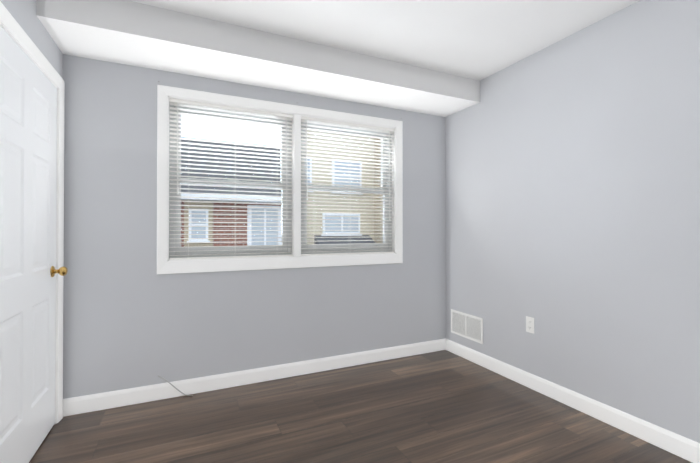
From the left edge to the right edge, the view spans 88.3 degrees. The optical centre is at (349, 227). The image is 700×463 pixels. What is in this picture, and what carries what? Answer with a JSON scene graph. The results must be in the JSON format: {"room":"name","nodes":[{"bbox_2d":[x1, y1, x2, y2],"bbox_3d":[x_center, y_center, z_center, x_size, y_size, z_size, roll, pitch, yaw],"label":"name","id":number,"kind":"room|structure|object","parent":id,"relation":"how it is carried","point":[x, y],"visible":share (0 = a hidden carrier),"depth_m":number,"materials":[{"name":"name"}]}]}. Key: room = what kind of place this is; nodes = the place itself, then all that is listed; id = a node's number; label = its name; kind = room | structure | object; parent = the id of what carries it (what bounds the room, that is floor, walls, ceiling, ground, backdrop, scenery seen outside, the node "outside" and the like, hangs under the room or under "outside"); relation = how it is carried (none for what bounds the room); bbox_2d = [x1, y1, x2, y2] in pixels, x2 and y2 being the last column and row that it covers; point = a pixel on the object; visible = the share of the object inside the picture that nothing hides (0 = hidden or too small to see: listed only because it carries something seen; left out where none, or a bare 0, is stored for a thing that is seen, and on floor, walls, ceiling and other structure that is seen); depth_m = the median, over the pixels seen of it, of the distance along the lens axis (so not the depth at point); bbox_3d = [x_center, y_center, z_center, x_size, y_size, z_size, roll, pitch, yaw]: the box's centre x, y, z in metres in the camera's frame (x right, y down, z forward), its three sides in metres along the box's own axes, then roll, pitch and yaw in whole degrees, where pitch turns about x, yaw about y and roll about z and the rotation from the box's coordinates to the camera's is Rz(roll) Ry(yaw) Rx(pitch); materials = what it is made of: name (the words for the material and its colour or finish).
{"room":"empty bedroom","nodes":[
{"label":"empty bedroom","id":0,"kind":"room"},
{"bbox_2d":[0,0,62,78],"bbox_3d":[-1.091,-0.059,0.534,0.160,2.440,3.700,0,0,-25],"label":"wall","id":1,"kind":"structure","parent":0,"point":[23,14],"depth_m":1.83,"materials":[{"name":"grey paint"}]},
{"bbox_2d":[0,1,64,423],"bbox_3d":[-1.645,0.130,1.731,0.192,2.079,1.008,0,0,-25],"label":"door frame","id":2,"kind":"structure","parent":1,"relation":"attached to","point":[13,29],"depth_m":2.16,"materials":[{"name":"white wood"}]},
{"bbox_2d":[0,26,67,462],"bbox_3d":[-1.557,0.164,1.767,0.106,1.994,0.862,0,0,-25],"label":"door","id":3,"kind":"structure","parent":1,"relation":"in","point":[28,139],"depth_m":1.74,"materials":[{"name":"white wood"}]},
{"bbox_2d":[63,54,445,398],"bbox_3d":[-0.466,-0.042,2.949,3.320,2.440,0.160,0,0,-25],"label":"wall","id":4,"kind":"structure","parent":0,"point":[132,318],"depth_m":2.52,"materials":[{"name":"grey paint"}]},
{"bbox_2d":[63,338,445,416],"bbox_3d":[-0.429,1.125,2.861,3.000,0.105,0.014,0,0,-25],"label":"baseboard","id":5,"kind":"structure","parent":4,"relation":"attached to","point":[105,400],"depth_m":2.66,"materials":[{"name":"white wood"}]},
{"bbox_2d":[157,85,402,273],"bbox_3d":[-0.454,-0.323,2.947,1.976,1.294,0.176,0,0,-25],"label":"window","id":6,"kind":"structure","parent":4,"relation":"in","point":[178,108],"depth_m":2.84,"materials":[{"name":"white plastic"}]},
{"bbox_2d":[169,98,292,259],"bbox_3d":[-0.859,-0.336,2.699,0.885,1.127,0.042,0,0,-25],"label":"blind","id":7,"kind":"object","parent":6,"relation":"attached to","point":[172,102],"depth_m":2.68,"materials":[{"name":"white plastic"}]},
{"bbox_2d":[301,116,393,255],"bbox_3d":[-0.002,-0.333,3.095,0.885,1.127,0.042,0,0,-25],"label":"blind","id":8,"kind":"object","parent":6,"relation":"attached to","point":[371,248],"depth_m":3.10,"materials":[{"name":"white plastic"}]},
{"bbox_2d":[29,350,691,462],"bbox_3d":[0.343,1.215,1.187,3.320,0.100,4.020,0,0,-25],"label":"floor","id":9,"kind":"structure","parent":0,"point":[444,406],"depth_m":2.13,"materials":[{"name":"brown wood"}]},
{"bbox_2d":[158,376,189,395],"bbox_3d":[-1.212,1.091,2.490,0.206,0.165,0.054,0,0,-25],"label":"cord","id":10,"kind":"object","parent":9,"relation":"on","point":[174,386],"visible":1,"depth_m":2.49,"materials":[{"name":"grey plastic"}]},
{"bbox_2d":[129,0,639,80],"bbox_3d":[0.343,-1.325,1.205,3.320,0.100,4.020,0,0,-25],"label":"ceiling","id":11,"kind":"structure","parent":0,"point":[479,40],"depth_m":2.24,"materials":[{"name":"white paint"}]},
{"bbox_2d":[36,0,479,116],"bbox_3d":[-0.338,-1.172,2.680,3.000,0.185,0.450,0,0,-25],"label":"soffit beam","id":12,"kind":"structure","parent":11,"relation":"attached to","point":[128,32],"depth_m":2.37,"materials":[{"name":"white paint"}]},
{"bbox_2d":[445,0,699,442],"bbox_3d":[1.811,-0.051,1.786,0.160,2.440,3.860,0,0,-25],"label":"wall","id":13,"kind":"structure","parent":0,"point":[572,164],"depth_m":2.24,"materials":[{"name":"grey paint"}]},
{"bbox_2d":[451,309,482,343],"bbox_3d":[1.043,0.885,3.242,0.011,0.220,0.400,0,0,-25],"label":"air vent","id":14,"kind":"object","parent":13,"relation":"in","point":[468,326],"visible":1,"depth_m":3.22,"materials":[{"name":"white metal"}]},
{"bbox_2d":[526,316,533,333],"bbox_3d":[1.321,0.716,2.645,0.007,0.115,0.070,0,0,-25],"label":"electrical outlet plate","id":15,"kind":"object","parent":13,"relation":"attached to","point":[530,324],"visible":1,"depth_m":2.64,"materials":[{"name":"white plastic"}]},
{"bbox_2d":[446,339,699,462],"bbox_3d":[1.702,1.117,1.808,0.014,0.105,3.686,0,0,-25],"label":"baseboard","id":16,"kind":"structure","parent":13,"relation":"attached to","point":[672,442],"depth_m":2.23,"materials":[{"name":"white wood"}]},
{"label":"outside","id":17,"kind":"structure","parent":0,"visible":0},
{"bbox_3d":[-9.442,1.940,18.792,60.000,0.100,36.120,0,0,-25],"label":"ground","id":18,"kind":"structure","parent":17,"visible":0},
{"bbox_2d":[181,200,281,246],"bbox_3d":[-8.265,0.517,8.562,13.550,2.600,0.300,0,0,-25],"label":"brick","id":19,"kind":"object","parent":18,"relation":"on","point":[241,242],"depth_m":10.57,"materials":[{"name":"red brick"}]},
{"bbox_2d":[181,192,281,202],"bbox_3d":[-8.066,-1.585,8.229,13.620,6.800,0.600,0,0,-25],"label":"fascia","id":20,"kind":"object","parent":18,"relation":"on","point":[231,196],"depth_m":10.11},
{"bbox_2d":[181,137,281,195],"bbox_3d":[-8.802,-1.880,9.681,13.500,1.890,3.750,0,0,-25],"label":"roof shingles","id":21,"kind":"object","parent":20,"relation":"on","point":[225,172],"depth_m":10.48,"materials":[{"name":"grey"}]},
{"bbox_2d":[184,138,382,246],"bbox_3d":[-1.119,-1.565,11.051,7.200,6.800,1.800,0,0,-25],"label":"bay","id":22,"kind":"object","parent":18,"relation":"on","point":[377,227],"depth_m":11.80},
{"bbox_2d":[187,157,362,245],"bbox_3d":[-1.531,-1.558,11.346,17.000,5.610,0.360,0,0,-25],"label":"windows","id":23,"kind":"structure","parent":22,"relation":"attached to","point":[272,235],"depth_m":11.11,"materials":[{"name":"white glass"}]},
{"bbox_2d":[307,130,373,243],"bbox_3d":[3.621,-1.545,13.929,12.380,6.800,0.550,0,0,-25],"label":"siding","id":24,"kind":"object","parent":18,"relation":"on","point":[362,226],"depth_m":11.73,"materials":[{"name":"beige plastic"}]},
{"bbox_2d":[314,235,374,243],"bbox_3d":[-0.087,0.498,11.486,1.950,0.480,0.750,0,0,-25],"label":"roof","id":25,"kind":"structure","parent":24,"relation":"attached to","point":[333,240],"depth_m":11.49,"materials":[{"name":"grey"}]}
]}

